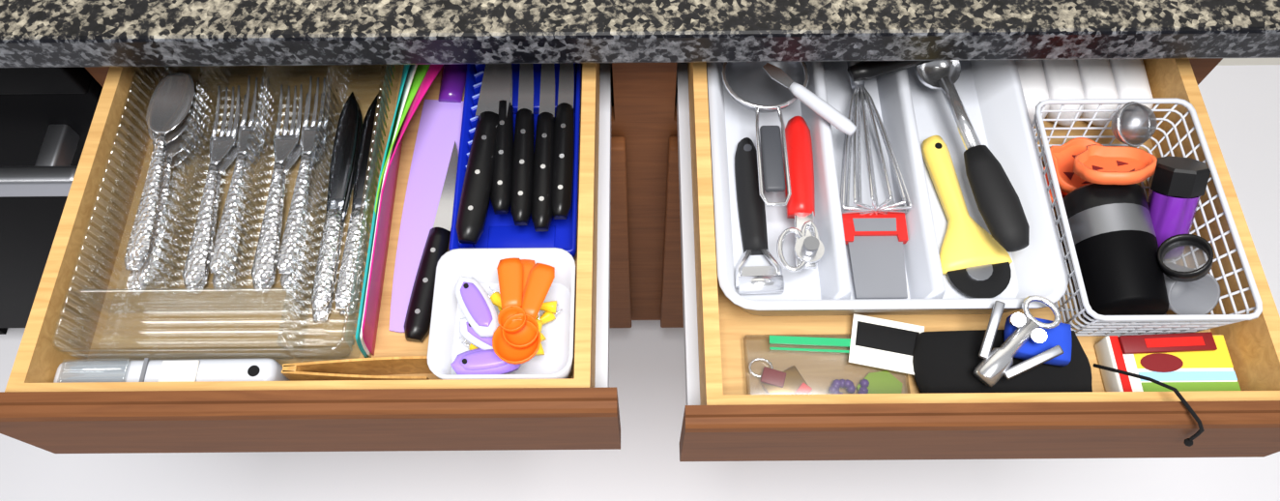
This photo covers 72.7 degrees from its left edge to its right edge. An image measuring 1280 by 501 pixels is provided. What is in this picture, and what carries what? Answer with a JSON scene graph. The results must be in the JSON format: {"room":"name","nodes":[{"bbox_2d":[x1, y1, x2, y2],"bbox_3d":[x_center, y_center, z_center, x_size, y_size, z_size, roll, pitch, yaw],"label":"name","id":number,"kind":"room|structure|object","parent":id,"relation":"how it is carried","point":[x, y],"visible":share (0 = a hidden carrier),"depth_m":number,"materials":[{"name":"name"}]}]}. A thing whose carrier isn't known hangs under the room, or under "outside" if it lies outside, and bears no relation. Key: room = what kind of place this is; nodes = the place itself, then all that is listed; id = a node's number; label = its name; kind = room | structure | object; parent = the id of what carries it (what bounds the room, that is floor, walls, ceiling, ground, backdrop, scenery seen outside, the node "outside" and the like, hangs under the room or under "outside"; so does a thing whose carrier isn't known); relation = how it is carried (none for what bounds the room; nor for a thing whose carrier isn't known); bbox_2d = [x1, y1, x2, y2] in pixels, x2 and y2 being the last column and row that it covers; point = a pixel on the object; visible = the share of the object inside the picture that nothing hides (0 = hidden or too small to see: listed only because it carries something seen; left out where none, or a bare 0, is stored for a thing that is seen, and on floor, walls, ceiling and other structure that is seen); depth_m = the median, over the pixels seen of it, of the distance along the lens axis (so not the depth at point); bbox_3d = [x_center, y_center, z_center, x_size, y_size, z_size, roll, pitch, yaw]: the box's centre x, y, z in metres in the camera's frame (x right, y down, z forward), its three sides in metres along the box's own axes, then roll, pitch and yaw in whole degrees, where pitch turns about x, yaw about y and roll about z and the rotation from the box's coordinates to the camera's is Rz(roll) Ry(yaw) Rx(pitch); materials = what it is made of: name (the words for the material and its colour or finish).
{"room":"kitchen","nodes":[
{"label":"kitchen","id":0,"kind":"room"},
{"bbox_2d":[0,64,1279,500],"bbox_3d":[0.013,1.631,0.882,6.000,0.040,4.600,0,64,0],"label":"floor","id":1,"kind":"structure","parent":0,"point":[1241,101],"depth_m":1.47,"materials":[{"name":"white tile"}]},
{"bbox_2d":[0,327,8,334],"bbox_3d":[-1.630,-0.249,1.308,0.944,0.855,0.635,0,64,0],"label":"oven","id":2,"kind":"object","parent":1,"relation":"on","point":[3,331],"visible":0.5,"depth_m":1.58,"materials":[{"name":"black"}]},
{"bbox_2d":[0,66,102,327],"bbox_3d":[-0.853,-0.239,1.305,0.598,0.846,0.666,0,64,0],"label":"oven","id":3,"kind":"object","parent":1,"relation":"on","point":[46,114],"visible":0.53,"depth_m":0.93,"materials":[{"name":"black metal"}]},
{"bbox_2d":[84,58,1222,327],"bbox_3d":[0.013,-0.271,1.310,1.120,0.859,0.606,0,64,0],"label":"base cabinet","id":4,"kind":"object","parent":1,"relation":"on","point":[646,280],"visible":0.16,"depth_m":1.07,"materials":[{"name":"brown wood"}]},
{"bbox_2d":[53,357,290,382],"bbox_3d":[-0.396,0.110,0.739,0.184,0.049,0.027,-1,64,0],"label":"thermometer","id":5,"kind":"object","parent":4,"relation":"in","point":[146,369],"visible":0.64,"depth_m":0.72,"materials":[{"name":"grey plastic"}]},
{"bbox_2d":[51,64,397,363],"bbox_3d":[-0.367,-0.068,0.822,0.243,0.056,0.363,0,64,0],"label":"tray","id":6,"kind":"object","parent":4,"relation":"in","point":[64,318],"visible":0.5,"depth_m":0.78,"materials":[{"name":"clear plastic"}]},
{"bbox_2d":[124,88,196,270],"bbox_3d":[-0.456,-0.076,0.824,0.041,0.014,0.205,0,64,0],"label":"spoon","id":7,"kind":"object","parent":6,"relation":"in","point":[175,132],"visible":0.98,"depth_m":0.83,"materials":[{"name":"silver metal"}]},
{"bbox_2d":[126,71,194,261],"bbox_3d":[-0.453,-0.085,0.818,0.041,0.014,0.205,-1,64,0],"label":"spoon","id":8,"kind":"object","parent":6,"relation":"in","point":[171,100],"visible":1,"depth_m":0.83,"materials":[{"name":"silver metal"}]},
{"bbox_2d":[126,116,201,294],"bbox_3d":[-0.458,-0.053,0.834,0.041,0.014,0.205,1,64,1],"label":"spoon","id":9,"kind":"object","parent":6,"relation":"in","point":[133,287],"visible":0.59,"depth_m":0.84,"materials":[{"name":"silver metal"}]},
{"bbox_2d":[135,99,200,283],"bbox_3d":[-0.453,-0.064,0.829,0.041,0.014,0.205,-2,64,-1],"label":"spoon","id":10,"kind":"object","parent":6,"relation":"in","point":[146,274],"visible":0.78,"depth_m":0.82,"materials":[{"name":"silver metal"}]},
{"bbox_2d":[181,85,239,285],"bbox_3d":[-0.408,-0.066,0.827,0.025,0.014,0.212,-1,64,0],"label":"fork","id":11,"kind":"object","parent":6,"relation":"in","point":[194,268],"visible":1,"depth_m":0.82,"materials":[{"name":"silver metal"}]},
{"bbox_2d":[184,94,246,293],"bbox_3d":[-0.407,-0.058,0.834,0.025,0.014,0.212,0,64,0],"label":"fork","id":12,"kind":"object","parent":6,"relation":"in","point":[229,158],"visible":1,"depth_m":0.83,"materials":[{"name":"silver metal"}]},
{"bbox_2d":[211,92,266,290],"bbox_3d":[-0.384,-0.061,0.835,0.025,0.014,0.212,-1,64,0],"label":"fork","id":13,"kind":"object","parent":6,"relation":"in","point":[223,281],"visible":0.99,"depth_m":0.82,"materials":[{"name":"silver metal"}]},
{"bbox_2d":[208,75,269,273],"bbox_3d":[-0.384,-0.077,0.832,0.025,0.014,0.212,1,64,0],"label":"fork","id":14,"kind":"object","parent":6,"relation":"in","point":[220,256],"visible":1,"depth_m":0.82,"materials":[{"name":"silver metal"}]},
{"bbox_2d":[250,84,302,284],"bbox_3d":[-0.346,-0.068,0.827,0.025,0.014,0.212,-1,64,0],"label":"fork","id":15,"kind":"object","parent":6,"relation":"in","point":[262,270],"visible":1,"depth_m":0.82,"materials":[{"name":"silver metal"}]},
{"bbox_2d":[252,93,307,292],"bbox_3d":[-0.345,-0.059,0.834,0.025,0.014,0.212,0,64,0],"label":"fork","id":16,"kind":"object","parent":6,"relation":"in","point":[295,154],"visible":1,"depth_m":0.83,"materials":[{"name":"silver metal"}]},
{"bbox_2d":[279,91,328,290],"bbox_3d":[-0.322,-0.061,0.835,0.025,0.014,0.212,-1,64,0],"label":"fork","id":17,"kind":"object","parent":6,"relation":"in","point":[288,281],"visible":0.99,"depth_m":0.81,"materials":[{"name":"silver metal"}]},
{"bbox_2d":[276,75,331,273],"bbox_3d":[-0.321,-0.077,0.832,0.025,0.014,0.212,0,64,0],"label":"fork","id":18,"kind":"object","parent":6,"relation":"in","point":[288,256],"visible":1,"depth_m":0.82,"materials":[{"name":"silver metal"}]},
{"bbox_2d":[312,101,362,322],"bbox_3d":[-0.288,-0.043,0.833,0.021,0.008,0.238,0,64,0],"label":"table knife","id":19,"kind":"object","parent":6,"relation":"in","point":[318,317],"visible":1,"depth_m":0.83,"materials":[{"name":"silver metal"}]},
{"bbox_2d":[310,91,358,312],"bbox_3d":[-0.289,-0.053,0.828,0.021,0.008,0.238,-1,64,0],"label":"table knife","id":20,"kind":"object","parent":19,"relation":"on","point":[344,144],"visible":1,"depth_m":0.82,"materials":[{"name":"silver metal"}]},
{"bbox_2d":[339,104,375,316],"bbox_3d":[-0.267,-0.049,0.835,0.021,0.008,0.238,-1,64,0],"label":"table knife","id":21,"kind":"object","parent":6,"relation":"in","point":[350,312],"visible":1,"depth_m":0.80,"materials":[{"name":"silver metal"}]},
{"bbox_2d":[334,90,385,311],"bbox_3d":[-0.265,-0.054,0.828,0.021,0.008,0.238,1,64,1],"label":"table knife","id":22,"kind":"object","parent":21,"relation":"on","point":[370,146],"visible":1,"depth_m":0.82,"materials":[{"name":"silver metal"}]},
{"bbox_2d":[0,62,620,453],"bbox_3d":[-0.270,-0.080,0.835,0.502,0.128,0.520,0,64,0],"label":"drawer","id":23,"kind":"object","parent":4,"relation":"in","point":[581,411],"visible":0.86,"depth_m":0.78,"materials":[{"name":"brown wood"}]},
{"bbox_2d":[281,355,433,380],"bbox_3d":[-0.238,0.107,0.745,0.122,0.040,0.020,0,64,0],"label":"tongs","id":24,"kind":"object","parent":4,"relation":"in","point":[363,368],"visible":0.7,"depth_m":0.73,"materials":[{"name":"brown wood"}]},
{"bbox_2d":[355,64,409,357],"bbox_3d":[-0.230,-0.077,0.825,0.027,0.058,0.360,0,64,0],"label":"cutting mat","id":25,"kind":"object","parent":4,"relation":"in","point":[406,67],"visible":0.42,"depth_m":0.77,"materials":[{"name":"teal plastic"}]},
{"bbox_2d":[359,64,417,357],"bbox_3d":[-0.225,-0.079,0.826,0.032,0.056,0.360,0,64,0],"label":"cutting mat","id":26,"kind":"object","parent":4,"relation":"in","point":[412,69],"visible":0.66,"depth_m":0.83,"materials":[{"name":"white plastic"}]},
{"bbox_2d":[374,64,430,215],"bbox_3d":[-0.221,-0.132,0.850,0.050,0.059,0.245,0,64,0],"label":"cutting mat","id":27,"kind":"object","parent":4,"relation":"in","point":[421,70],"visible":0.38,"depth_m":0.84,"materials":[{"name":"green plastic"}]},
{"bbox_2d":[361,64,443,355],"bbox_3d":[-0.208,-0.084,0.821,0.062,0.070,0.360,0,64,0],"label":"cutting mat","id":28,"kind":"object","parent":4,"relation":"in","point":[369,327],"visible":0.7,"depth_m":0.79,"materials":[{"name":"pink plastic"}]},
{"bbox_2d":[389,63,466,332],"bbox_3d":[-0.201,-0.088,0.854,0.048,0.014,0.355,3,64,2],"label":"knife","id":29,"kind":"object","parent":4,"relation":"in","point":[441,119],"visible":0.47,"depth_m":0.85,"materials":[{"name":"purple plastic"}]},
{"bbox_2d":[404,141,458,342],"bbox_3d":[-0.188,-0.015,0.813,0.024,0.013,0.209,6,64,3],"label":"paring knife","id":30,"kind":"object","parent":29,"relation":"on","point":[417,324],"visible":0.82,"depth_m":0.80,"materials":[{"name":"black plastic"}]},
{"bbox_2d":[427,247,575,379],"bbox_3d":[-0.115,0.064,0.754,0.119,0.060,0.116,0,64,0],"label":"tray","id":31,"kind":"object","parent":4,"relation":"in","point":[445,344],"visible":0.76,"depth_m":0.76,"materials":[{"name":"grey plastic"}]},
{"bbox_2d":[459,317,493,349],"bbox_3d":[-0.126,0.073,0.739,0.064,0.012,0.026,25,67,12],"label":"clip","id":32,"kind":"object","parent":31,"relation":"in","point":[466,331],"visible":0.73,"depth_m":0.74,"materials":[{"name":"grey plastic"}]},
{"bbox_2d":[454,275,499,337],"bbox_3d":[-0.139,0.047,0.741,0.026,0.012,0.062,-28,67,-13],"label":"clip","id":33,"kind":"object","parent":32,"relation":"on","point":[475,303],"visible":0.99,"depth_m":0.74,"materials":[{"name":"purple plastic"}]},
{"bbox_2d":[450,348,521,374],"bbox_3d":[-0.129,0.092,0.732,0.060,0.012,0.026,-8,64,-4],"label":"clip","id":34,"kind":"object","parent":31,"relation":"in","point":[479,361],"visible":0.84,"depth_m":0.73,"materials":[{"name":"purple plastic"}]},
{"bbox_2d":[458,286,562,355],"bbox_3d":[-0.114,0.064,0.764,0.090,0.034,0.083,0,64,0],"label":"holder","id":35,"kind":"object","parent":31,"relation":"in","point":[549,307],"visible":0.2,"depth_m":0.76,"materials":[{"name":"yellow plastic"}]},
{"bbox_2d":[492,259,540,364],"bbox_3d":[-0.104,0.051,0.729,0.040,0.015,0.096,-6,64,-3],"label":"measuring spoon","id":36,"kind":"object","parent":31,"relation":"in","point":[509,354],"visible":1,"depth_m":0.72,"materials":[{"name":"orange plastic"}]},
{"bbox_2d":[501,262,554,349],"bbox_3d":[-0.091,0.046,0.727,0.030,0.014,0.078,14,65,7],"label":"measuring spoon","id":37,"kind":"object","parent":36,"relation":"on","point":[540,277],"visible":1,"depth_m":0.72,"materials":[{"name":"orange plastic"}]},
{"bbox_2d":[496,257,525,332],"bbox_3d":[-0.107,0.038,0.727,0.023,0.014,0.068,-5,64,-2],"label":"measuring spoon","id":38,"kind":"object","parent":37,"relation":"on","point":[509,270],"visible":1,"depth_m":0.72,"materials":[{"name":"orange plastic"}]},
{"bbox_2d":[449,62,581,261],"bbox_3d":[-0.116,-0.142,0.871,0.114,0.030,0.336,0,64,0],"label":"tray","id":39,"kind":"object","parent":4,"relation":"in","point":[500,231],"visible":0.28,"depth_m":0.83,"materials":[{"name":"blue plastic"}]},
{"bbox_2d":[455,63,511,244],"bbox_3d":[-0.143,-0.125,0.832,0.030,0.013,0.260,4,64,2],"label":"steak knife","id":40,"kind":"object","parent":39,"relation":"on","point":[496,84],"visible":0.95,"depth_m":0.81,"materials":[{"name":"black plastic"}]},
{"bbox_2d":[490,63,513,214],"bbox_3d":[-0.132,-0.145,0.846,0.020,0.013,0.243,-2,64,-1],"label":"steak knife","id":41,"kind":"object","parent":39,"relation":"on","point":[501,188],"visible":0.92,"depth_m":0.81,"materials":[{"name":"black plastic"}]},
{"bbox_2d":[510,63,534,225],"bbox_3d":[-0.111,-0.136,0.840,0.020,0.013,0.245,-1,64,0],"label":"steak knife","id":42,"kind":"object","parent":39,"relation":"on","point":[523,154],"visible":0.96,"depth_m":0.81,"materials":[{"name":"black plastic"}]},
{"bbox_2d":[531,63,554,231],"bbox_3d":[-0.090,-0.131,0.839,0.020,0.013,0.247,-1,64,0],"label":"steak knife","id":43,"kind":"object","parent":39,"relation":"on","point":[541,210],"visible":0.97,"depth_m":0.81,"materials":[{"name":"black plastic"}]},
{"bbox_2d":[551,63,574,219],"bbox_3d":[-0.073,-0.141,0.843,0.020,0.013,0.245,0,64,0],"label":"steak knife","id":44,"kind":"object","parent":39,"relation":"on","point":[564,129],"visible":0.98,"depth_m":0.82,"materials":[{"name":"black plastic"}]},
{"bbox_2d":[0,0,1279,67],"bbox_3d":[-0.764,-0.463,0.904,2.720,0.040,0.655,0,64,0],"label":"countertop","id":45,"kind":"structure","parent":4,"relation":"on","point":[33,33],"depth_m":0.75,"materials":[{"name":"stone"}]},
{"bbox_2d":[741,333,910,394],"bbox_3d":[0.162,0.105,0.758,0.142,0.014,0.068,0,64,0],"label":"bag","id":46,"kind":"object","parent":4,"relation":"in","point":[790,381],"visible":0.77,"depth_m":0.76,"materials":[{"name":"clear plastic"},{"name":"green plastic"}]},
{"bbox_2d":[848,313,924,375],"bbox_3d":[0.216,0.082,0.760,0.062,0.002,0.046,10,64,5],"label":"card","id":47,"kind":"object","parent":46,"relation":"on","point":[875,342],"visible":1,"depth_m":0.76,"materials":[{"name":"white paper"}]},
{"bbox_2d":[706,59,1068,316],"bbox_3d":[0.216,-0.107,0.839,0.300,0.055,0.374,0,64,0],"label":"tray","id":48,"kind":"object","parent":4,"relation":"in","point":[991,93],"visible":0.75,"depth_m":0.81,"materials":[{"name":"grey plastic"}]},
{"bbox_2d":[734,137,785,294],"bbox_3d":[0.106,-0.034,0.819,0.045,0.020,0.160,-2,64,-1],"label":"vegetable peeler","id":49,"kind":"object","parent":48,"relation":"in","point":[751,279],"visible":0.96,"depth_m":0.81,"materials":[{"name":"black plastic"}]},
{"bbox_2d":[721,61,808,205],"bbox_3d":[0.121,-0.124,0.836,0.084,0.037,0.202,0,64,0],"label":"mesh strainer","id":50,"kind":"object","parent":48,"relation":"in","point":[747,83],"visible":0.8,"depth_m":0.84,"materials":[{"name":"silver metal"}]},
{"bbox_2d":[762,62,857,136],"bbox_3d":[0.159,-0.143,0.817,0.109,0.014,0.014,41,71,18],"label":"spreader","id":51,"kind":"object","parent":50,"relation":"on","point":[824,109],"visible":1,"depth_m":0.81,"materials":[{"name":"grey plastic"}]},
{"bbox_2d":[776,116,824,272],"bbox_3d":[0.142,-0.054,0.798,0.042,0.032,0.167,1,64,1],"label":"can opener","id":52,"kind":"object","parent":48,"relation":"in","point":[808,250],"visible":0.95,"depth_m":0.79,"materials":[{"name":"red plastic"}]},
{"bbox_2d":[842,212,908,298],"bbox_3d":[0.217,0.004,0.796,0.058,0.014,0.082,0,64,0],"label":"scraper","id":53,"kind":"object","parent":48,"relation":"in","point":[875,242],"visible":0.94,"depth_m":0.80,"materials":[{"name":"grey plastic"}]},
{"bbox_2d":[840,60,912,214],"bbox_3d":[0.216,-0.146,0.853,0.064,0.047,0.246,0,64,0],"label":"whisk","id":54,"kind":"object","parent":48,"relation":"in","point":[859,91],"visible":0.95,"depth_m":0.82,"materials":[{"name":"silver metal"}]},
{"bbox_2d":[846,60,931,81],"bbox_3d":[0.304,-0.200,0.844,0.215,0.010,0.044,-17,65,-8],"label":"spatula","id":55,"kind":"object","parent":54,"relation":"on","point":[863,70],"visible":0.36,"depth_m":0.83,"materials":[{"name":"black plastic"}]},
{"bbox_2d":[921,135,1012,298],"bbox_3d":[0.291,-0.031,0.813,0.066,0.020,0.168,-18,65,-8],"label":"cutter","id":56,"kind":"object","parent":48,"relation":"in","point":[974,263],"visible":0.97,"depth_m":0.80,"materials":[{"name":"yellow plastic"}]},
{"bbox_2d":[915,59,1029,252],"bbox_3d":[0.311,-0.098,0.816,0.044,0.035,0.225,-10,64,-5],"label":"scoop","id":57,"kind":"object","parent":48,"relation":"in","point":[999,204],"visible":0.87,"depth_m":0.79,"materials":[{"name":"black rubber"}]},
{"bbox_2d":[675,58,1279,461],"bbox_3d":[0.289,-0.074,0.826,0.511,0.122,0.518,0,64,0],"label":"drawer","id":58,"kind":"object","parent":4,"relation":"in","point":[723,420],"visible":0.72,"depth_m":0.73,"materials":[{"name":"brown wood"}]},
{"bbox_2d":[1031,98,1262,336],"bbox_3d":[0.437,-0.026,0.787,0.147,0.074,0.219,0,64,0],"label":"wire basket","id":59,"kind":"object","parent":58,"relation":"in","point":[1152,324],"visible":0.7,"depth_m":0.76,"materials":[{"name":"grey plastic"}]},
{"bbox_2d":[1043,160,1066,207],"bbox_3d":[0.410,-0.067,0.839,0.058,0.011,0.058,-16,65,-7],"label":"cookie cutter","id":60,"kind":"object","parent":59,"relation":"in","point":[1063,194],"visible":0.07,"depth_m":0.84,"materials":[{"name":"orange plastic"}]},
{"bbox_2d":[1057,182,1169,322],"bbox_3d":[0.419,0.003,0.771,0.072,0.072,0.114,1,64,1],"label":"travel mug","id":61,"kind":"object","parent":59,"relation":"in","point":[1112,229],"visible":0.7,"depth_m":0.74,"materials":[{"name":"black"}]},
{"bbox_2d":[1157,233,1213,282],"bbox_3d":[0.457,0.007,0.729,0.040,0.032,0.040,23,66,11],"label":"ring","id":62,"kind":"object","parent":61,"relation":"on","point":[1181,257],"visible":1,"depth_m":0.73,"materials":[{"name":"black plastic"}]},
{"bbox_2d":[1110,101,1157,146],"bbox_3d":[0.449,-0.115,0.791,0.038,0.036,0.038,9,64,5],"label":"tea infuser","id":63,"kind":"object","parent":59,"relation":"in","point":[1134,124],"visible":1,"depth_m":0.78,"materials":[{"name":"grey metal"}]},
{"bbox_2d":[1146,155,1210,247],"bbox_3d":[0.475,-0.039,0.779,0.045,0.089,0.083,0,64,0],"label":"bottle","id":64,"kind":"object","parent":59,"relation":"in","point":[1177,185],"visible":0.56,"depth_m":0.76,"materials":[{"name":"purple plastic"}]},
{"bbox_2d":[1163,272,1220,314],"bbox_3d":[0.471,0.034,0.759,0.042,0.060,0.058,1,64,1],"label":"plastic cup","id":65,"kind":"object","parent":59,"relation":"in","point":[1201,296],"visible":0.46,"depth_m":0.75,"materials":[{"name":"grey"}]},
{"bbox_2d":[1016,59,1049,126],"bbox_3d":[0.388,-0.199,0.893,0.033,0.035,0.167,0,64,0],"label":"dish towel","id":66,"kind":"object","parent":4,"relation":"in","point":[1032,75],"visible":0.23,"depth_m":0.86,"materials":[{"name":"white fabric"}]},
{"bbox_2d":[912,329,1204,446],"bbox_3d":[0.343,0.093,0.720,0.214,0.091,0.090,13,65,6],"label":"pouch","id":67,"kind":"object","parent":4,"relation":"in","point":[944,362],"visible":0.68,"depth_m":0.73,"materials":[{"name":"black fabric"}]},
{"bbox_2d":[973,294,1063,386],"bbox_3d":[0.307,0.072,0.721,0.083,0.035,0.061,-21,66,-10],"label":"corkscrew","id":68,"kind":"object","parent":67,"relation":"on","point":[997,363],"visible":1,"depth_m":0.71,"materials":[{"name":"silver metal"}]},
{"bbox_2d":[1003,314,1071,367],"bbox_3d":[0.334,0.076,0.733,0.053,0.018,0.036,10,64,5],"label":"cleaning cloth","id":69,"kind":"object","parent":67,"relation":"on","point":[1061,335],"visible":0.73,"depth_m":0.72,"materials":[{"name":"blue fabric"}]},
{"bbox_2d":[1041,58,1084,125],"bbox_3d":[0.422,-0.199,0.893,0.033,0.036,0.167,0,64,0],"label":"dish towel","id":70,"kind":"object","parent":4,"relation":"in","point":[1062,77],"visible":0.33,"depth_m":0.86,"materials":[{"name":"white fabric"}]},
{"bbox_2d":[1076,58,1118,125],"bbox_3d":[0.456,-0.200,0.893,0.032,0.035,0.167,0,64,0],"label":"dish towel","id":71,"kind":"object","parent":4,"relation":"in","point":[1097,80],"visible":0.34,"depth_m":0.86,"materials":[{"name":"white fabric"}]},
{"bbox_2d":[1108,58,1153,109],"bbox_3d":[0.490,-0.200,0.893,0.032,0.036,0.167,0,64,0],"label":"dish towel","id":72,"kind":"object","parent":4,"relation":"in","point":[1130,77],"visible":0.25,"depth_m":0.86,"materials":[{"name":"white fabric"}]},
{"bbox_2d":[1094,334,1240,391],"bbox_3d":[0.455,0.104,0.751,0.102,0.026,0.058,0,64,0],"label":"box","id":73,"kind":"object","parent":4,"relation":"in","point":[1212,370],"visible":0.71,"depth_m":0.74,"materials":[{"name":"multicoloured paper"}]},
{"bbox_2d":[1118,331,1217,353],"bbox_3d":[0.453,0.079,0.746,0.080,0.005,0.016,-2,64,-1],"label":"packet","id":74,"kind":"object","parent":73,"relation":"on","point":[1186,341],"visible":1,"depth_m":0.74,"materials":[{"name":"red paper"}]},
{"bbox_2d":[1217,58,1279,65],"bbox_3d":[-0.008,-0.997,0.695,6.000,2.600,0.100,0,64,0],"label":"wall","id":75,"kind":"structure","parent":0,"point":[1225,61],"depth_m":1.83,"materials":[{"name":"beige paint"}]},
{"label":"cookie cutter","id":76,"kind":"object","parent":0,"visible":0},
{"bbox_2d":[1045,137,1103,193],"bbox_3d":[0.412,-0.079,0.817,0.060,0.011,0.060,30,68,14],"label":"cookie cutter","id":77,"kind":"object","parent":76,"relation":"on","point":[1063,156],"visible":0.38,"depth_m":0.82,"materials":[{"name":"orange plastic"}]},
{"bbox_2d":[1073,144,1157,184],"bbox_3d":[0.418,-0.077,0.771,0.064,0.046,0.059,-11,64,-5],"label":"cookie cutter","id":78,"kind":"object","parent":77,"relation":"on","point":[1100,164],"visible":1,"depth_m":0.77,"materials":[{"name":"orange plastic"}]}
]}

